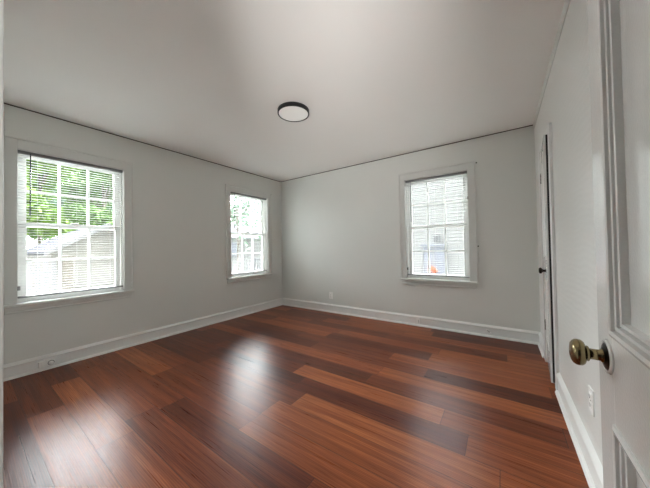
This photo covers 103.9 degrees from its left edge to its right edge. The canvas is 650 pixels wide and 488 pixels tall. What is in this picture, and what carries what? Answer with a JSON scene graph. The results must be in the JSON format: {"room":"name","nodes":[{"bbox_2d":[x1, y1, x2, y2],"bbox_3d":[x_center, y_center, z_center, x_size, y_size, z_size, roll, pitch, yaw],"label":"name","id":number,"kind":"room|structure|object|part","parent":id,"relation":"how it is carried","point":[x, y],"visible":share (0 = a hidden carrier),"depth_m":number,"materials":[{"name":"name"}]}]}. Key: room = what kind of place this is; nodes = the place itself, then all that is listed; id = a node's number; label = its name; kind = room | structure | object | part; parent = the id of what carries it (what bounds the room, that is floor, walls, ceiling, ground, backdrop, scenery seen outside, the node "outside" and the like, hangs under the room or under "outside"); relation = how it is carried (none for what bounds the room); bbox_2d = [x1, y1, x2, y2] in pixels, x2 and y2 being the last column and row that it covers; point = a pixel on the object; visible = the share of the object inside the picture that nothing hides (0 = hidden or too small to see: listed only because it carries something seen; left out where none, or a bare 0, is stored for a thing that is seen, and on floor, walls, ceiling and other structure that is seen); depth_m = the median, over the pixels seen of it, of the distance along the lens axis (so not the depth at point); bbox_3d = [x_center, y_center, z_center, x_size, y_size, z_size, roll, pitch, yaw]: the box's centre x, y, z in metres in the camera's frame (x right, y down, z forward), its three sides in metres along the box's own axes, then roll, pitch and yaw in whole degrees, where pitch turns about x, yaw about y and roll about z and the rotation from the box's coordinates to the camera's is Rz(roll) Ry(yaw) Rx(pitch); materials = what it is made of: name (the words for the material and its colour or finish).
{"room":"empty bedroom","nodes":[
{"label":"empty bedroom","id":0,"kind":"room"},
{"bbox_2d":[3,104,281,364],"bbox_3d":[-1.953,-0.024,3.611,0.150,2.440,3.914,-2,-1,35],"label":"wall","id":1,"kind":"structure","parent":0,"point":[179,206],"depth_m":3.24,"materials":[{"name":"paint"}]},
{"bbox_2d":[38,358,54,368],"bbox_3d":[-2.619,1.126,2.393,0.066,0.054,0.104,-2,-1,35],"label":"outlet box","id":2,"kind":"object","parent":1,"relation":"attached to","point":[49,362],"visible":1,"depth_m":2.39,"materials":[{"name":"white plastic"}]},
{"bbox_2d":[3,135,134,314],"bbox_3d":[-2.602,-0.168,2.653,0.244,1.579,0.990,-2,-1,35],"label":"window","id":3,"kind":"structure","parent":1,"relation":"in","point":[13,267],"depth_m":2.52,"materials":[{"name":"white paint"}]},
{"bbox_3d":[-2.651,-0.508,2.688,0.030,0.695,0.762,-2,-1,35],"label":"sash","id":4,"kind":"part","parent":3,"relation":"part of","materials":[{"name":"white paint"}]},
{"bbox_2d":[17,150,122,297],"bbox_3d":[-2.566,-0.181,2.625,0.043,1.350,0.782,-2,-1,35],"label":"window blind","id":5,"kind":"object","parent":3,"relation":"attached to","point":[24,153],"visible":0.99,"depth_m":2.57,"materials":[{"name":"grey plastic"}]},
{"bbox_3d":[-2.582,-0.842,2.641,0.030,0.028,0.778,-2,-1,35],"label":"head rail","id":6,"kind":"part","parent":5,"relation":"part of","materials":[{"name":"grey plastic"}]},
{"bbox_3d":[-2.559,0.485,2.621,0.024,0.017,0.778,-2,-1,35],"label":"rail","id":7,"kind":"part","parent":5,"relation":"part of","materials":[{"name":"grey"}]},
{"bbox_3d":[-2.611,0.169,2.658,0.030,0.738,0.762,-2,-1,35],"label":"sash","id":8,"kind":"part","parent":3,"relation":"part of","materials":[{"name":"white paint"}]},
{"bbox_2d":[3,298,282,381],"bbox_3d":[-1.867,1.125,3.529,0.030,0.138,3.644,-2,-1,35],"label":"baseboard","id":9,"kind":"structure","parent":1,"relation":"attached to","point":[14,370],"depth_m":2.88,"materials":[{"name":"white paint"}]},
{"bbox_2d":[225,184,273,282],"bbox_3d":[-1.348,-0.162,4.458,0.244,1.579,0.990,-2,-1,35],"label":"window","id":10,"kind":"structure","parent":1,"relation":"in","point":[266,239],"depth_m":4.52,"materials":[{"name":"white paint"}]},
{"bbox_3d":[-1.398,-0.503,4.494,0.030,0.695,0.762,-2,-1,35],"label":"sash","id":11,"kind":"part","parent":10,"relation":"part of","materials":[{"name":"white paint"}]},
{"bbox_3d":[-1.358,0.175,4.464,0.030,0.738,0.762,-2,-1,35],"label":"sash","id":12,"kind":"part","parent":10,"relation":"part of","materials":[{"name":"white paint"}]},
{"bbox_2d":[230,192,266,274],"bbox_3d":[-1.312,-0.176,4.431,0.043,1.350,0.782,-2,-1,35],"label":"window blind","id":13,"kind":"object","parent":10,"relation":"attached to","point":[231,193],"visible":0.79,"depth_m":4.39,"materials":[{"name":"grey plastic"}]},
{"bbox_3d":[-1.328,-0.836,4.446,0.030,0.028,0.778,-2,-1,35],"label":"head rail","id":14,"kind":"part","parent":13,"relation":"part of","materials":[{"name":"grey plastic"}]},
{"bbox_3d":[-1.305,0.491,4.427,0.024,0.017,0.778,-2,-1,35],"label":"rail","id":15,"kind":"part","parent":13,"relation":"part of","materials":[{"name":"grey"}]},
{"bbox_2d":[4,0,564,181],"bbox_3d":[-0.418,-1.363,1.548,5.087,0.120,5.559,-2,-1,35],"label":"ceiling","id":16,"kind":"structure","parent":0,"point":[208,80],"depth_m":1.91,"materials":[{"name":"paint"}]},
{"bbox_2d":[277,102,308,121],"bbox_3d":[-0.304,-1.271,2.455,0.304,0.040,0.304,-2,-1,35],"label":"ceiling light","id":17,"kind":"object","parent":16,"relation":"attached to","point":[287,111],"visible":1,"depth_m":2.42,"materials":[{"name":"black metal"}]},
{"bbox_2d":[279,106,307,120],"bbox_3d":[-0.304,-1.256,2.455,0.280,0.009,0.280,-2,-1,35],"label":"diffuser","id":18,"kind":"object","parent":17,"relation":"attached to","point":[287,113],"depth_m":2.44,"materials":[{"name":"white plastic"}]},
{"bbox_2d":[3,305,588,487],"bbox_3d":[-0.372,1.196,1.508,5.087,0.120,5.559,-2,-1,35],"label":"floor","id":19,"kind":"structure","parent":0,"point":[283,396],"depth_m":1.71,"materials":[{"name":"brown wood"}]},
{"bbox_2d":[281,126,539,331],"bbox_3d":[0.839,-0.068,3.963,4.037,2.440,0.150,-2,-1,35],"label":"wall","id":20,"kind":"structure","parent":0,"point":[340,229],"depth_m":3.71,"materials":[{"name":"paint"}]},
{"bbox_2d":[4,103,532,181],"bbox_3d":[-0.314,-1.287,2.458,3.917,0.008,3.644,-2,-1,35],"label":"trim","id":21,"kind":"structure","parent":20,"relation":"attached to","point":[4,103],"depth_m":3.23,"materials":[{"name":"grey"}]},
{"bbox_2d":[283,298,539,344],"bbox_3d":[0.759,1.084,3.906,3.917,0.138,0.030,-2,-1,35],"label":"baseboard","id":22,"kind":"structure","parent":20,"relation":"attached to","point":[512,334],"depth_m":3.45,"materials":[{"name":"white paint"}]},
{"bbox_2d":[398,161,477,288],"bbox_3d":[1.517,-0.228,3.472,0.990,1.579,0.244,-2,-1,35],"label":"window","id":23,"kind":"structure","parent":20,"relation":"in","point":[470,235],"depth_m":3.41,"materials":[{"name":"white paint"}]},
{"bbox_2d":[405,171,469,277],"bbox_3d":[1.490,-0.241,3.436,0.782,1.350,0.043,-2,-1,35],"label":"window blind","id":24,"kind":"object","parent":23,"relation":"attached to","point":[463,172],"visible":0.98,"depth_m":3.42,"materials":[{"name":"grey plastic"}]},
{"bbox_3d":[1.483,-0.902,3.450,0.778,0.028,0.030,-2,-1,35],"label":"head rail","id":25,"kind":"part","parent":24,"relation":"part of","materials":[{"name":"grey"}]},
{"bbox_3d":[1.507,0.425,3.431,0.778,0.017,0.024,-2,-1,35],"label":"rail","id":26,"kind":"part","parent":24,"relation":"part of","materials":[{"name":"grey plastic"}]},
{"bbox_3d":[1.542,-0.570,3.521,0.762,0.695,0.030,-2,-1,35],"label":"sash","id":27,"kind":"part","parent":23,"relation":"part of","materials":[{"name":"white paint"}]},
{"bbox_3d":[1.534,0.108,3.483,0.762,0.738,0.030,-2,-1,35],"label":"sash","id":28,"kind":"part","parent":23,"relation":"part of","materials":[{"name":"white paint"}]},
{"bbox_2d":[534,0,602,466],"bbox_3d":[1.366,-0.119,1.288,0.120,2.440,3.644,-2,-1,35],"label":"wall","id":29,"kind":"structure","parent":0,"point":[565,104],"depth_m":1.38,"materials":[{"name":"white paint"}]},
{"bbox_2d":[538,134,554,382],"bbox_3d":[1.895,0.108,2.195,0.094,1.936,0.520,-2,-1,39],"label":"door","id":30,"kind":"structure","parent":29,"relation":"in","point":[544,176],"depth_m":1.99,"materials":[{"name":"white paint"}]},
{"bbox_3d":[1.752,0.214,2.050,0.048,0.050,0.050,-2,-1,39],"label":"knob","id":31,"kind":"part","parent":30,"relation":"part of","materials":[{"name":"grey metal"}]},
{"bbox_3d":[1.904,-0.312,2.184,0.047,0.884,0.350,-2,-1,39],"label":"panel","id":32,"kind":"part","parent":30,"relation":"part of","materials":[{"name":"white paint"}]},
{"bbox_3d":[1.920,0.575,2.171,0.047,0.568,0.350,-2,-1,39],"label":"panel","id":33,"kind":"part","parent":30,"relation":"part of","materials":[{"name":"white paint"}]},
{"bbox_2d":[538,123,558,389],"bbox_3d":[1.961,0.096,2.153,0.138,2.017,0.705,-2,-1,35],"label":"trim","id":34,"kind":"structure","parent":29,"relation":"attached to","point":[548,131],"depth_m":1.92,"materials":[{"name":"white paint"}]},
{"bbox_2d":[533,0,570,127],"bbox_3d":[1.290,-1.312,1.344,0.012,0.050,3.628,-2,-1,35],"label":"trim","id":35,"kind":"structure","parent":29,"relation":"attached to","point":[567,2],"depth_m":1.73,"materials":[{"name":"white paint"}]},
{"bbox_2d":[538,332,603,487],"bbox_3d":[1.325,1.025,1.314,0.030,0.156,3.644,-2,-1,35],"label":"baseboard","id":36,"kind":"structure","parent":29,"relation":"attached to","point":[591,465],"depth_m":1.35,"materials":[{"name":"white paint"}]},
{"bbox_2d":[588,385,594,416],"bbox_3d":[1.241,0.730,1.187,0.009,0.115,0.070,-2,-1,35],"label":"wall outlet","id":37,"kind":"object","parent":29,"relation":"attached to","point":[590,391],"visible":1,"depth_m":1.17,"materials":[{"name":"white plastic"}]},
{"bbox_3d":[-1.316,-0.077,0.859,4.037,2.440,0.120,-2,-1,35],"label":"wall","id":38,"kind":"structure","parent":0,"visible":0},
{"bbox_2d":[0,0,3,487],"bbox_3d":[-0.165,0.047,0.060,0.886,2.125,0.157,-2,-1,35],"label":"trim","id":39,"kind":"structure","parent":38,"relation":"attached to","point":[1,1],"depth_m":0.34,"materials":[{"name":"white paint"}]},
{"bbox_2d":[569,0,649,487],"bbox_3d":[0.352,0.080,0.227,0.093,2.030,0.738,-2,-1,34],"label":"door","id":40,"kind":"structure","parent":38,"relation":"in","point":[618,30],"depth_m":0.43,"materials":[{"name":"white paint"}]},
{"bbox_3d":[0.509,0.213,0.495,0.048,0.050,0.050,-2,-1,35],"label":"knob","id":41,"kind":"part","parent":40,"relation":"part of","materials":[{"name":"gold metal"}]},
{"bbox_3d":[0.370,-0.326,0.235,0.046,0.984,0.541,-2,-1,35],"label":"panel","id":42,"kind":"part","parent":40,"relation":"part of","materials":[{"name":"white paint"}]},
{"bbox_3d":[0.387,0.591,0.221,0.046,0.534,0.541,-2,-1,35],"label":"panel","id":43,"kind":"part","parent":40,"relation":"part of","materials":[{"name":"white paint"}]},
{"label":"outside","id":44,"kind":"structure","parent":0,"visible":0},
{"bbox_3d":[-9.460,2.162,18.735,87.000,0.100,70.000,-2,-1,35],"label":"ground","id":45,"kind":"structure","parent":44,"visible":0},
{"bbox_2d":[26,170,33,234],"bbox_3d":[-20.673,-2.348,14.409,5.581,9.191,5.587,-1,-1,-29],"label":"leafy tree","id":46,"kind":"object","parent":45,"relation":"on","point":[27,179],"visible":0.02,"depth_m":16.84,"materials":[{"name":"green plant"}]},
{"bbox_2d":[27,216,52,241],"bbox_3d":[-31.766,-4.619,26.134,7.112,14.485,6.879,-2,-1,35],"label":"leafy tree","id":47,"kind":"object","parent":45,"relation":"on","point":[30,232],"visible":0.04,"depth_m":26.28,"materials":[{"name":"green plant"}]},
{"bbox_2d":[27,258,57,294],"bbox_3d":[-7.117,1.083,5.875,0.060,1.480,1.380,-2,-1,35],"label":"picket fence","id":48,"kind":"object","parent":45,"relation":"on","point":[45,272],"visible":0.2,"depth_m":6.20,"materials":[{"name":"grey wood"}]},
{"bbox_3d":[-7.133,0.709,5.887,0.038,0.090,1.380,-2,-1,35],"label":"rail","id":49,"kind":"part","parent":48,"relation":"part of","materials":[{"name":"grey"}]},
{"bbox_2d":[26,159,82,244],"bbox_3d":[-24.775,-3.647,21.639,7.144,12.156,6.564,-1,-1,12],"label":"leafy tree","id":50,"kind":"object","parent":45,"relation":"on","point":[52,231],"visible":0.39,"depth_m":21.66,"materials":[{"name":"green plant"}]},
{"bbox_2d":[43,168,78,239],"bbox_3d":[-37.431,-6.532,34.189,9.800,18.758,8.301,-1,-1,-16],"label":"leafy tree","id":51,"kind":"object","parent":45,"relation":"on","point":[53,200],"visible":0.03,"depth_m":32.19,"materials":[{"name":"green plant"}]},
{"bbox_3d":[-37.465,-8.402,34.218,9.800,15.018,8.301,-1,-1,-16],"label":"crown","id":52,"kind":"part","parent":51,"relation":"part of","materials":[{"name":"green plant"}]},
{"bbox_2d":[62,255,74,290],"bbox_3d":[-6.633,1.085,6.538,0.240,1.580,0.280,-2,-1,35],"label":"gate post","id":53,"kind":"object","parent":45,"relation":"on","point":[65,263],"visible":0.44,"depth_m":6.49,"materials":[{"name":"white wood"}]},
{"bbox_2d":[27,223,113,292],"bbox_3d":[-12.075,0.635,12.803,7.140,2.864,3.698,-2,-1,35],"label":"garage","id":54,"kind":"structure","parent":45,"relation":"on","point":[50,247],"depth_m":10.64,"materials":[{"name":"grey"}]},
{"bbox_2d":[66,169,98,189],"bbox_3d":[-40.123,-7.297,43.960,10.375,20.682,10.090,-2,-1,35],"label":"leafy tree","id":55,"kind":"object","parent":45,"relation":"on","point":[85,173],"visible":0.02,"depth_m":43.92,"materials":[{"name":"green plant"}]},
{"bbox_2d":[55,171,112,229],"bbox_3d":[-17.313,-2.413,19.882,6.109,9.371,5.043,-2,-1,35],"label":"leafy tree","id":56,"kind":"object","parent":45,"relation":"on","point":[101,209],"visible":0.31,"depth_m":18.86,"materials":[{"name":"green plant"}]},
{"bbox_2d":[231,197,259,226],"bbox_3d":[-9.545,-2.639,30.088,8.772,9.858,7.618,-2,-1,35],"label":"leafy tree","id":57,"kind":"object","parent":45,"relation":"on","point":[248,202],"visible":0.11,"depth_m":29.70,"materials":[{"name":"green plant"}]},
{"bbox_2d":[231,225,260,272],"bbox_3d":[-6.331,0.382,17.176,5.800,3.300,8.200,-2,-1,35],"label":"house","id":58,"kind":"structure","parent":45,"relation":"on","point":[257,245],"depth_m":15.14,"materials":[{"name":"grey"}]},
{"bbox_3d":[-5.226,0.268,14.279,0.008,0.740,0.640,-2,-1,35],"label":"house pane","id":59,"kind":"part","parent":58,"relation":"part of","materials":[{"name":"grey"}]},
{"bbox_2d":[231,197,260,272],"bbox_3d":[-4.068,-2.077,11.883,3.547,7.976,3.830,0,-1,-35],"label":"slim tree","id":60,"kind":"object","parent":45,"relation":"on","point":[237,229],"visible":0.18,"depth_m":11.85,"materials":[{"name":"green plant"}]},
{"bbox_2d":[246,258,261,271],"bbox_3d":[-3.515,1.344,14.001,0.060,1.180,2.000,-2,-1,35],"label":"porch railing","id":61,"kind":"object","parent":45,"relation":"on","point":[259,267],"visible":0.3,"depth_m":13.68,"materials":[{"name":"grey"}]},
{"bbox_2d":[427,266,437,273],"bbox_3d":[3.686,1.228,8.803,0.500,0.996,0.367,-2,-1,35],"label":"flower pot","id":62,"kind":"object","parent":45,"relation":"on","point":[433,269],"visible":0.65,"depth_m":8.74,"materials":[{"name":"orange"}]},
{"bbox_2d":[412,177,464,275],"bbox_3d":[4.915,-1.255,11.517,9.800,6.000,5.800,-2,-1,35],"label":"house","id":63,"kind":"structure","parent":45,"relation":"on","point":[458,264],"depth_m":8.94,"materials":[{"name":"grey"}]},
{"bbox_2d":[420,244,444,245],"bbox_3d":[3.811,0.036,8.980,0.820,0.060,0.220,-2,-1,35],"label":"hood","id":64,"kind":"object","parent":63,"relation":"attached to","point":[420,244],"depth_m":8.90,"materials":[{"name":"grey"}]},
{"bbox_3d":[3.867,0.666,9.034,0.700,1.120,0.005,-2,-1,35],"label":"house pane","id":65,"kind":"part","parent":63,"relation":"part of","materials":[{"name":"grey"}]},
{"bbox_2d":[433,235,440,241],"bbox_3d":[3.958,-0.187,8.982,0.230,0.220,0.050,-2,-1,35],"label":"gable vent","id":66,"kind":"object","parent":63,"relation":"attached to","point":[437,238],"depth_m":8.97,"materials":[{"name":"grey"}]}
]}

